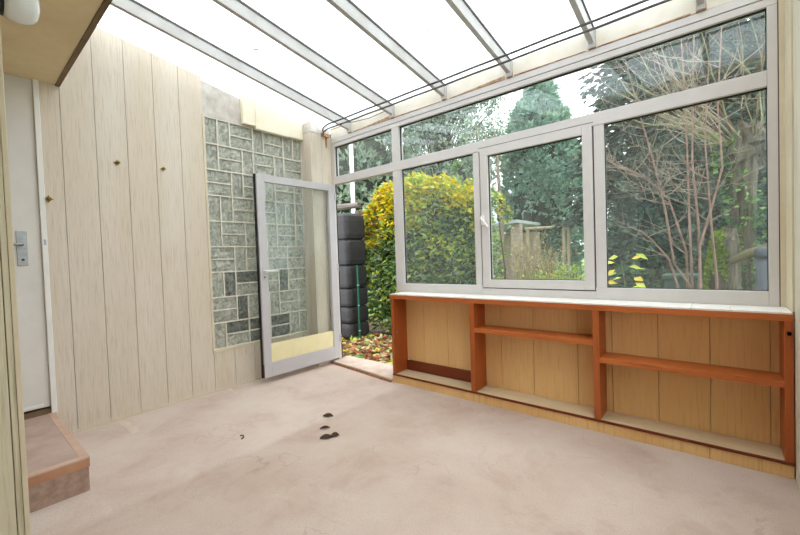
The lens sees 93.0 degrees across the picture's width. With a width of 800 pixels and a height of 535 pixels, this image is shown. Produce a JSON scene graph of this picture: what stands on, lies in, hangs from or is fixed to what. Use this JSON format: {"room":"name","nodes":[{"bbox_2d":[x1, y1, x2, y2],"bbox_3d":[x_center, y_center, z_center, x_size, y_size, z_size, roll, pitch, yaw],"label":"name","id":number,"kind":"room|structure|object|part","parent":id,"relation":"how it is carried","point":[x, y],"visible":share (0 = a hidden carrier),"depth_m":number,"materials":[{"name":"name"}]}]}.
{"room":"sunroom","nodes":[
{"label":"sunroom","id":0,"kind":"room"},
{"bbox_2d":[0,28,30,534],"bbox_3d":[-1.974,-0.028,1.231,0.125,2.600,1.010,-1,2,40],"label":"wall partition","id":1,"kind":"structure","parent":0,"point":[14,493],"depth_m":1.56,"materials":[{"name":"brown wood"}]},
{"bbox_2d":[0,0,39,24],"bbox_3d":[-1.638,-1.143,1.634,0.140,0.180,0.128,-1,2,40],"label":"wall lamp","id":2,"kind":"object","parent":1,"relation":"attached to","point":[24,12],"visible":1,"depth_m":1.61,"materials":[{"name":"white plastic"}]},
{"bbox_2d":[0,0,112,86],"bbox_3d":[-1.471,-1.686,0.977,4.330,0.708,1.445,-1,2,40],"label":"ceiling","id":3,"kind":"structure","parent":0,"point":[46,50],"depth_m":2.24,"materials":[{"name":"brown wood"}]},
{"bbox_2d":[38,27,308,431],"bbox_3d":[-2.240,-0.423,3.289,0.160,3.300,3.900,-1,2,40],"label":"wall","id":4,"kind":"structure","parent":0,"point":[128,240],"depth_m":3.14,"materials":[{"name":"beige wood"}]},
{"bbox_2d":[3,73,57,419],"bbox_3d":[-2.861,-0.126,2.435,0.137,2.425,0.889,-1,2,40],"label":"door","id":5,"kind":"structure","parent":4,"relation":"in","point":[22,102],"depth_m":2.71,"materials":[{"name":"paint"}]},
{"bbox_3d":[-2.663,-0.158,2.617,0.065,0.020,0.104,-1,2,40],"label":"lever","id":6,"kind":"part","parent":5,"relation":"part of","materials":[{"name":"metal"}]},
{"bbox_3d":[-2.660,-0.135,2.672,0.006,0.245,0.055,-1,2,40],"label":"handle plate","id":7,"kind":"part","parent":5,"relation":"part of","materials":[{"name":"metal"}]},
{"bbox_3d":[-2.842,1.053,2.482,0.075,0.065,0.827,-1,2,40],"label":"sill","id":8,"kind":"part","parent":5,"relation":"part of","materials":[{"name":"brown wood"}]},
{"bbox_3d":[-2.879,-0.129,2.450,0.092,2.420,0.889,-1,2,40],"label":"frame","id":9,"kind":"part","parent":5,"relation":"part of","materials":[{"name":"white paint"}]},
{"bbox_2d":[45,195,53,202],"bbox_3d":[-2.554,-0.500,2.761,0.036,0.060,0.060,-1,2,40],"label":"brass hook","id":10,"kind":"object","parent":4,"relation":"attached to","point":[47,198],"visible":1,"depth_m":2.76,"materials":[{"name":"gold metal"}]},
{"bbox_2d":[71,377,261,432],"bbox_3d":[-1.797,1.198,3.685,0.042,0.013,2.281,-1,2,40],"label":"baseboard","id":11,"kind":"structure","parent":4,"relation":"attached to","point":[89,427],"depth_m":3.29,"materials":[{"name":"beige wood"}]},
{"bbox_2d":[117,388,245,433],"bbox_3d":[-1.841,1.225,3.291,0.421,0.022,0.925,-1,2,40],"label":"floor","id":12,"kind":"structure","parent":4,"relation":"attached to","point":[124,422],"depth_m":3.00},
{"bbox_2d":[201,80,252,127],"bbox_3d":[-1.587,-1.654,4.095,0.152,0.364,1.125,-1,2,40],"label":"lintel","id":13,"kind":"object","parent":4,"relation":"attached to","point":[218,104],"visible":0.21,"depth_m":3.75,"materials":[{"name":"paint"}]},
{"bbox_2d":[240,95,254,126],"bbox_3d":[-1.579,-1.620,3.936,0.054,0.283,0.132,-1,2,40],"label":"panel","id":14,"kind":"object","parent":13,"relation":"attached to","point":[247,107],"visible":1,"depth_m":3.91,"materials":[{"name":"beige paint"}]},
{"bbox_2d":[253,101,289,137],"bbox_3d":[-1.402,-1.607,4.148,0.054,0.288,0.412,-1,2,40],"label":"panel","id":15,"kind":"object","parent":13,"relation":"attached to","point":[267,120],"visible":0.89,"depth_m":4.11,"materials":[{"name":"beige paint"}]},
{"bbox_2d":[289,118,302,140],"bbox_3d":[-1.212,-1.591,4.383,0.044,0.212,0.185,-1,2,40],"label":"panel","id":16,"kind":"object","parent":13,"relation":"attached to","point":[295,128],"visible":0.89,"depth_m":4.37,"materials":[{"name":"beige paint"}]},
{"bbox_2d":[202,114,309,352],"bbox_3d":[-1.514,-0.339,4.094,0.100,2.278,1.126,-1,2,40],"label":"window","id":17,"kind":"structure","parent":4,"relation":"in","point":[233,153],"depth_m":3.97,"materials":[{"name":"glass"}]},
{"bbox_2d":[302,121,329,147],"bbox_3d":[-1.050,-1.560,4.573,0.360,0.265,0.312,-1,2,40],"label":"trim","id":18,"kind":"structure","parent":4,"relation":"attached to","point":[308,126],"depth_m":4.43,"materials":[{"name":"paint"}]},
{"bbox_2d":[110,0,706,133],"bbox_3d":[-0.193,-1.788,2.483,4.356,0.548,2.600,-1,2,40],"label":"roof frame","id":19,"kind":"structure","parent":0,"point":[349,9],"depth_m":2.97,"materials":[{"name":"metal"}]},
{"bbox_2d":[30,363,799,534],"bbox_3d":[-0.575,1.267,1.958,4.270,0.120,3.850,-1,2,40],"label":"floor","id":20,"kind":"structure","parent":0,"point":[403,459],"depth_m":2.14,"materials":[{"name":"carpet"}]},
{"bbox_2d":[24,412,89,512],"bbox_3d":[-2.408,1.170,2.120,1.052,0.190,0.877,-1,2,40],"label":"concrete step","id":21,"kind":"structure","parent":20,"relation":"on","point":[58,465],"depth_m":2.10,"materials":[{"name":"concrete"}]},
{"bbox_2d":[301,132,336,365],"bbox_3d":[-0.988,-0.210,4.636,0.350,2.720,0.370,-1,2,40],"label":"wall pier","id":22,"kind":"object","parent":20,"relation":"on","point":[317,160],"visible":0.64,"depth_m":4.46,"materials":[{"name":"brown wood"}]},
{"bbox_2d":[320,434,331,438],"bbox_3d":[-0.515,1.175,2.641,0.060,0.016,0.073,-1,2,40],"label":"dead leaf","id":23,"kind":"object","parent":20,"relation":"on","point":[324,435],"visible":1,"depth_m":2.65,"materials":[{"name":"brown plant"}]},
{"bbox_2d":[389,292,794,478],"bbox_3d":[1.059,0.684,2.969,2.802,0.882,0.266,-1,2,40],"label":"shelf unit","id":24,"kind":"object","parent":20,"relation":"on","point":[471,385],"visible":1,"depth_m":2.58,"materials":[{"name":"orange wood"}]},
{"bbox_3d":[1.029,0.518,2.967,0.921,0.035,0.194,-1,2,40],"label":"shelf","id":25,"kind":"part","parent":24,"relation":"part of","materials":[{"name":"orange wood"}]},
{"bbox_3d":[1.048,0.272,2.962,2.802,0.038,0.247,-1,2,40],"label":"shelf","id":26,"kind":"part","parent":24,"relation":"part of","materials":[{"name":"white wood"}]},
{"bbox_3d":[1.751,0.622,2.369,0.895,0.034,0.194,-1,2,40],"label":"shelf","id":27,"kind":"part","parent":24,"relation":"part of","materials":[{"name":"orange wood"}]},
{"bbox_2d":[406,300,794,445],"bbox_3d":[1.179,0.739,3.082,2.830,0.998,0.155,-1,2,40],"label":"wall","id":28,"kind":"structure","parent":0,"point":[438,333],"depth_m":2.62,"materials":[{"name":"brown wood"}]},
{"bbox_2d":[332,356,392,382],"bbox_3d":[-0.373,1.120,4.250,1.043,0.040,0.384,-1,2,40],"label":"threshold","id":29,"kind":"object","parent":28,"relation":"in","point":[383,371],"depth_m":4.23,"materials":[{"name":"beige concrete"}]},
{"bbox_2d":[332,0,779,358],"bbox_3d":[0.686,-0.230,3.402,3.851,2.670,0.135,-1,2,40],"label":"window","id":30,"kind":"structure","parent":28,"relation":"in","point":[591,127],"depth_m":2.79,"materials":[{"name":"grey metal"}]},
{"bbox_2d":[253,173,341,377],"bbox_3d":[-1.076,0.071,4.194,0.112,2.068,1.017,-1,2,40],"label":"door","id":31,"kind":"structure","parent":30,"relation":"attached to","point":[277,358],"depth_m":4.06,"materials":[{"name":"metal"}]},
{"bbox_3d":[-1.370,0.059,3.841,0.012,0.130,0.030,-1,2,40],"label":"handle plate","id":32,"kind":"part","parent":31,"relation":"part of","materials":[{"name":"metal"}]},
{"bbox_3d":[-1.313,0.038,3.870,0.059,0.024,0.140,-1,2,40],"label":"lever","id":33,"kind":"part","parent":31,"relation":"part of","materials":[{"name":"white paint"}]},
{"bbox_3d":[-1.064,0.863,4.220,0.007,0.188,0.815,-1,2,41],"label":"panel","id":34,"kind":"part","parent":31,"relation":"part of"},
{"bbox_3d":[0.739,-0.399,3.300,0.087,0.111,0.061,-1,2,40],"label":"handle","id":35,"kind":"part","parent":30,"relation":"part of","materials":[{"name":"white paint"}]},
{"bbox_2d":[330,0,733,138],"bbox_3d":[0.671,-1.631,3.378,3.885,0.133,0.084,-1,2,40],"label":"beam","id":36,"kind":"structure","parent":30,"relation":"on","point":[674,10],"depth_m":2.92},
{"bbox_3d":[1.085,-0.439,3.090,0.906,1.222,0.064,-1,2,40],"label":"sash","id":37,"kind":"part","parent":30,"relation":"part of","materials":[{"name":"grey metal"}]},
{"bbox_3d":[0.662,-1.517,3.392,3.851,0.096,0.074,-1,2,40],"label":"header rail","id":38,"kind":"part","parent":30,"relation":"part of","materials":[{"name":"grey metal"}]},
{"bbox_3d":[1.113,0.194,3.111,2.744,0.086,0.070,-1,2,40],"label":"rail","id":39,"kind":"part","parent":30,"relation":"part of","materials":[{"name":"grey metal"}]},
{"bbox_2d":[793,0,799,489],"bbox_3d":[1.003,-0.522,0.614,0.150,3.418,3.960,-1,2,40],"label":"wall","id":40,"kind":"structure","parent":0,"point":[796,3],"depth_m":1.90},
{"bbox_2d":[322,0,648,131],"bbox_3d":[0.523,-1.618,3.197,3.900,0.050,0.175,-1,2,40],"label":"wire","id":41,"kind":"object","parent":40,"relation":"attached to","point":[641,1],"visible":1,"depth_m":2.84,"materials":[{"name":"metal"}]},
{"bbox_2d":[322,0,671,134],"bbox_3d":[0.525,-1.569,3.199,3.900,0.050,0.175,-1,2,40],"label":"wire","id":42,"kind":"object","parent":40,"relation":"attached to","point":[663,1],"visible":1,"depth_m":2.78,"materials":[{"name":"metal"}]},
{"bbox_2d":[777,0,794,311],"bbox_3d":[2.120,-0.734,2.067,0.078,1.970,0.313,-1,2,40],"label":"trim","id":43,"kind":"structure","parent":40,"relation":"attached to","point":[784,7],"depth_m":2.10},
{"label":"outside","id":44,"kind":"structure","parent":0,"visible":0},
{"bbox_2d":[366,259,584,316],"bbox_3d":[27.994,-0.531,39.329,90.000,0.300,89.890,-1,2,40],"label":"lawn","id":45,"kind":"structure","parent":44,"point":[368,291],"depth_m":13.01,"materials":[{"name":"green plant"}]},
{"bbox_2d":[263,0,418,304],"bbox_3d":[-2.068,-3.618,12.182,5.098,11.059,5.688,-3,2,-24],"label":"pine tree","id":46,"kind":"object","parent":45,"relation":"on","point":[328,32],"visible":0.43,"depth_m":10.79,"materials":[{"name":"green plant"}]},
{"bbox_2d":[342,317,392,361],"bbox_3d":[0.905,1.116,5.578,8.100,0.012,3.290,-1,2,40],"label":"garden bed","id":47,"kind":"object","parent":45,"relation":"on","point":[375,331],"depth_m":5.95,"materials":[{"name":"plant"}]},
{"bbox_2d":[337,202,360,213],"bbox_3d":[-1.233,-0.022,7.242,1.518,2.345,0.154,-1,2,41],"label":"wooden rail","id":48,"kind":"object","parent":47,"relation":"on","point":[346,206],"visible":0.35,"depth_m":6.82,"materials":[{"name":"grey wood"}]},
{"bbox_2d":[337,213,368,338],"bbox_3d":[-1.011,0.136,6.434,0.920,2.020,0.450,-1,2,40],"label":"tank","id":49,"kind":"object","parent":47,"relation":"on","point":[351,230],"visible":0.48,"depth_m":6.08,"materials":[{"name":"plastic"}]},
{"bbox_2d":[349,144,354,212],"bbox_3d":[-0.877,-0.621,7.292,0.088,3.515,0.086,-1,2,40],"label":"pole","id":50,"kind":"object","parent":49,"relation":"on","point":[350,145],"visible":0.3,"depth_m":7.23,"materials":[{"name":"white metal"}]},
{"bbox_2d":[356,265,360,339],"bbox_3d":[-0.652,0.564,6.001,0.037,1.200,0.045,-2,2,-5],"label":"stake","id":51,"kind":"object","parent":47,"relation":"on","point":[357,268],"visible":0.93,"depth_m":5.99,"materials":[{"name":"green plastic"}]},
{"bbox_2d":[342,330,392,364],"bbox_3d":[-0.376,1.138,5.428,2.755,0.260,1.645,-1,2,40],"label":"leaf litter","id":52,"kind":"object","parent":47,"relation":"on","point":[371,348],"visible":0.26,"depth_m":5.35,"materials":[{"name":"brown plant"}]},
{"bbox_2d":[359,170,513,331],"bbox_3d":[0.492,-0.218,6.062,2.537,2.684,1.065,-1,2,40],"label":"hedge","id":53,"kind":"object","parent":47,"relation":"on","point":[440,221],"visible":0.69,"depth_m":5.72,"materials":[{"name":"green plant"}]},
{"bbox_2d":[608,254,647,287],"bbox_3d":[2.365,0.487,3.982,0.411,1.255,0.158,-1,2,40],"label":"seedling","id":54,"kind":"object","parent":47,"relation":"on","point":[611,272],"visible":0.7,"depth_m":3.92,"materials":[{"name":"yellow plant"}]},
{"bbox_2d":[567,0,765,288],"bbox_3d":[2.781,-0.990,4.071,1.889,4.171,0.924,-1,2,36],"label":"bare tree","id":55,"kind":"object","parent":47,"relation":"on","point":[688,285],"visible":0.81,"depth_m":3.86,"materials":[{"name":"brown plant"}]},
{"bbox_3d":[2.434,-0.341,4.189,1.211,2.373,0.696,-1,2,40],"label":"stem","id":56,"kind":"part","parent":55,"relation":"part of","materials":[{"name":"brown plant"}]},
{"bbox_3d":[2.642,-0.016,4.053,0.940,1.321,0.331,-1,2,40],"label":"stem","id":57,"kind":"part","parent":55,"relation":"part of","materials":[{"name":"brown plant"}]},
{"bbox_3d":[2.891,-0.992,4.023,1.223,4.171,0.663,-1,2,23],"label":"stem","id":58,"kind":"part","parent":55,"relation":"part of","materials":[{"name":"brown plant"}]},
{"bbox_3d":[2.996,-0.968,3.942,1.238,4.120,0.822,-1,2,40],"label":"stem","id":59,"kind":"part","parent":55,"relation":"part of","materials":[{"name":"brown plant"}]},
{"bbox_3d":[2.945,-0.596,3.785,0.619,3.389,1.175,-3,2,-29],"label":"stem","id":60,"kind":"part","parent":55,"relation":"part of","materials":[{"name":"brown plant"}]},
{"bbox_3d":[2.883,-0.822,3.736,0.634,3.727,1.221,-2,2,-19],"label":"stem","id":61,"kind":"part","parent":55,"relation":"part of","materials":[{"name":"brown plant"}]},
{"bbox_2d":[569,0,766,289],"bbox_3d":[3.785,-1.452,3.971,2.570,5.041,3.958,-2,2,-17],"label":"tree","id":62,"kind":"object","parent":47,"relation":"on","point":[743,217],"visible":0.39,"depth_m":4.21,"materials":[{"name":"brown plant"}]},
{"bbox_2d":[661,273,697,288],"bbox_3d":[3.822,0.561,5.139,0.410,0.945,0.540,-1,2,40],"label":"bin","id":63,"kind":"object","parent":47,"relation":"on","point":[668,277],"visible":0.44,"depth_m":4.97,"materials":[{"name":"plastic"}]},
{"bbox_3d":[3.807,0.112,5.127,0.410,0.045,0.540,-1,2,40],"label":"bin lid","id":64,"kind":"part","parent":63,"relation":"part of","materials":[{"name":"plastic"}]},
{"bbox_2d":[703,228,740,289],"bbox_3d":[3.407,0.335,4.006,0.342,1.498,0.341,-1,2,40],"label":"stump","id":65,"kind":"object","parent":47,"relation":"on","point":[726,240],"visible":0.41,"depth_m":3.93,"materials":[{"name":"grey wood"}]},
{"bbox_2d":[728,243,766,264],"bbox_3d":[3.555,-0.179,3.595,0.107,0.304,0.693,-3,2,-44],"label":"branch","id":66,"kind":"object","parent":65,"relation":"attached to","point":[746,254],"visible":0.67,"depth_m":3.73,"materials":[{"name":"green plant"}]},
{"bbox_2d":[753,247,766,289],"bbox_3d":[3.343,0.451,3.499,0.120,1.285,0.118,-1,2,40],"label":"steel post","id":67,"kind":"object","parent":47,"relation":"on","point":[760,253],"visible":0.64,"depth_m":3.46,"materials":[{"name":"grey metal"}]},
{"bbox_2d":[363,48,431,158],"bbox_3d":[-1.228,-5.069,19.285,7.393,11.815,7.026,-1,2,40],"label":"tree","id":68,"kind":"object","parent":45,"relation":"on","point":[403,128],"visible":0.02,"depth_m":18.21,"materials":[{"name":"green plant"}]},
{"bbox_2d":[369,0,517,203],"bbox_3d":[1.309,-3.701,12.437,4.870,9.265,5.074,-2,1,0],"label":"tree","id":69,"kind":"object","parent":45,"relation":"on","point":[438,144],"visible":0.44,"depth_m":11.55,"materials":[{"name":"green plant"}]},
{"bbox_2d":[384,0,515,185],"bbox_3d":[1.928,-5.064,15.841,5.723,11.768,6.024,-1,2,40],"label":"tree","id":70,"kind":"object","parent":45,"relation":"on","point":[425,7],"visible":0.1,"depth_m":14.90,"materials":[{"name":"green plant"}]},
{"bbox_2d":[450,161,473,186],"bbox_3d":[1.673,-0.983,10.264,1.263,3.910,1.034,-1,2,19],"label":"young conifer","id":71,"kind":"object","parent":45,"relation":"on","point":[459,173],"visible":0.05,"depth_m":10.17,"materials":[{"name":"green plant"}]},
{"bbox_2d":[492,220,506,278],"bbox_3d":[1.738,0.064,7.621,0.832,2.088,1.063,-1,2,40],"label":"bush","id":72,"kind":"object","parent":45,"relation":"on","point":[494,229],"visible":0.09,"depth_m":7.53,"materials":[{"name":"green plant"}]},
{"bbox_2d":[492,131,508,278],"bbox_3d":[2.913,-1.578,11.347,0.934,4.964,0.561,-1,2,40],"label":"bare tree","id":73,"kind":"object","parent":45,"relation":"on","point":[498,178],"visible":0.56,"depth_m":11.27,"materials":[{"name":"plant"}]},
{"bbox_2d":[491,190,510,234],"bbox_3d":[9.241,-3.200,32.607,3.300,6.660,4.400,-1,2,40],"label":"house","id":74,"kind":"structure","parent":45,"relation":"on","point":[493,212],"depth_m":31.04,"materials":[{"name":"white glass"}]},
{"bbox_2d":[492,219,539,278],"bbox_3d":[3.524,-0.403,14.191,2.700,2.420,2.200,-1,2,40],"label":"garden shed","id":75,"kind":"object","parent":45,"relation":"on","point":[518,225],"visible":0.29,"depth_m":13.95,"materials":[{"name":"beige wood"}]},
{"bbox_2d":[496,227,558,278],"bbox_3d":[3.064,-0.004,9.230,1.245,1.914,1.313,-1,2,40],"label":"grass tuft","id":76,"kind":"object","parent":45,"relation":"on","point":[527,264],"visible":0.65,"depth_m":9.14,"materials":[{"name":"plant"}]},
{"bbox_2d":[513,270,559,278],"bbox_3d":[2.864,0.515,7.972,0.991,0.957,0.970,-1,2,40],"label":"grass tuft","id":77,"kind":"object","parent":45,"relation":"on","point":[534,275],"visible":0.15,"depth_m":7.95,"materials":[{"name":"plant"}]},
{"bbox_2d":[496,80,583,279],"bbox_3d":[5.737,-3.323,15.185,3.715,9.292,3.545,-2,2,8],"label":"cypress tree","id":78,"kind":"object","parent":45,"relation":"on","point":[538,193],"visible":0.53,"depth_m":14.32,"materials":[{"name":"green plant"}]},
{"bbox_2d":[519,243,580,279],"bbox_3d":[3.481,0.200,8.728,1.141,1.505,1.099,-3,2,-43],"label":"grass tuft","id":79,"kind":"object","parent":45,"relation":"on","point":[550,261],"visible":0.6,"depth_m":8.70,"materials":[{"name":"plant"}]},
{"bbox_2d":[525,224,575,278],"bbox_3d":[4.513,-0.234,11.418,1.471,2.161,0.110,-1,2,40],"label":"pergola","id":80,"kind":"object","parent":45,"relation":"on","point":[527,229],"visible":0.5,"depth_m":11.10,"materials":[{"name":"brown wood"}]},
{"bbox_3d":[4.004,-0.178,11.846,0.092,2.060,0.092,-1,2,17],"label":"post","id":81,"kind":"part","parent":80,"relation":"part of","materials":[{"name":"brown wood"}]},
{"bbox_3d":[4.832,-0.218,11.152,0.102,2.120,0.102,-3,2,-28],"label":"post","id":82,"kind":"part","parent":80,"relation":"part of","materials":[{"name":"brown wood"}]},
{"bbox_3d":[4.931,-0.239,11.068,0.109,2.161,0.120,-3,2,-28],"label":"post","id":83,"kind":"part","parent":80,"relation":"part of","materials":[{"name":"brown wood"}]},
{"bbox_2d":[532,260,571,279],"bbox_3d":[3.762,0.399,9.473,1.212,1.209,0.932,-1,2,40],"label":"shrub","id":84,"kind":"object","parent":45,"relation":"on","point":[545,260],"visible":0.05,"depth_m":9.38,"materials":[{"name":"green plant"}]},
{"bbox_2d":[549,263,584,279],"bbox_3d":[3.671,0.454,8.107,1.236,1.146,0.932,-1,2,40],"label":"shrub","id":85,"kind":"object","parent":45,"relation":"on","point":[563,265],"visible":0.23,"depth_m":8.07,"materials":[{"name":"green plant"}]},
{"bbox_2d":[547,0,766,280],"bbox_3d":[7.029,-5.731,9.288,6.264,13.083,6.203,-2,2,-13],"label":"spruce tree","id":86,"kind":"object","parent":45,"relation":"on","point":[618,138],"visible":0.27,"depth_m":8.46,"materials":[{"name":"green plant"}]},
{"bbox_2d":[609,236,708,288],"bbox_3d":[4.992,0.214,7.140,1.977,1.644,1.209,-1,2,40],"label":"shrub","id":87,"kind":"object","parent":45,"relation":"on","point":[640,250],"visible":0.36,"depth_m":7.15,"materials":[{"name":"green plant"}]},
{"bbox_2d":[607,109,766,288],"bbox_3d":[5.942,-1.004,7.894,3.367,4.493,3.358,-1,2,40],"label":"bush","id":88,"kind":"object","parent":45,"relation":"on","point":[619,239],"visible":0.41,"depth_m":7.26,"materials":[{"name":"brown plant"}]}
]}

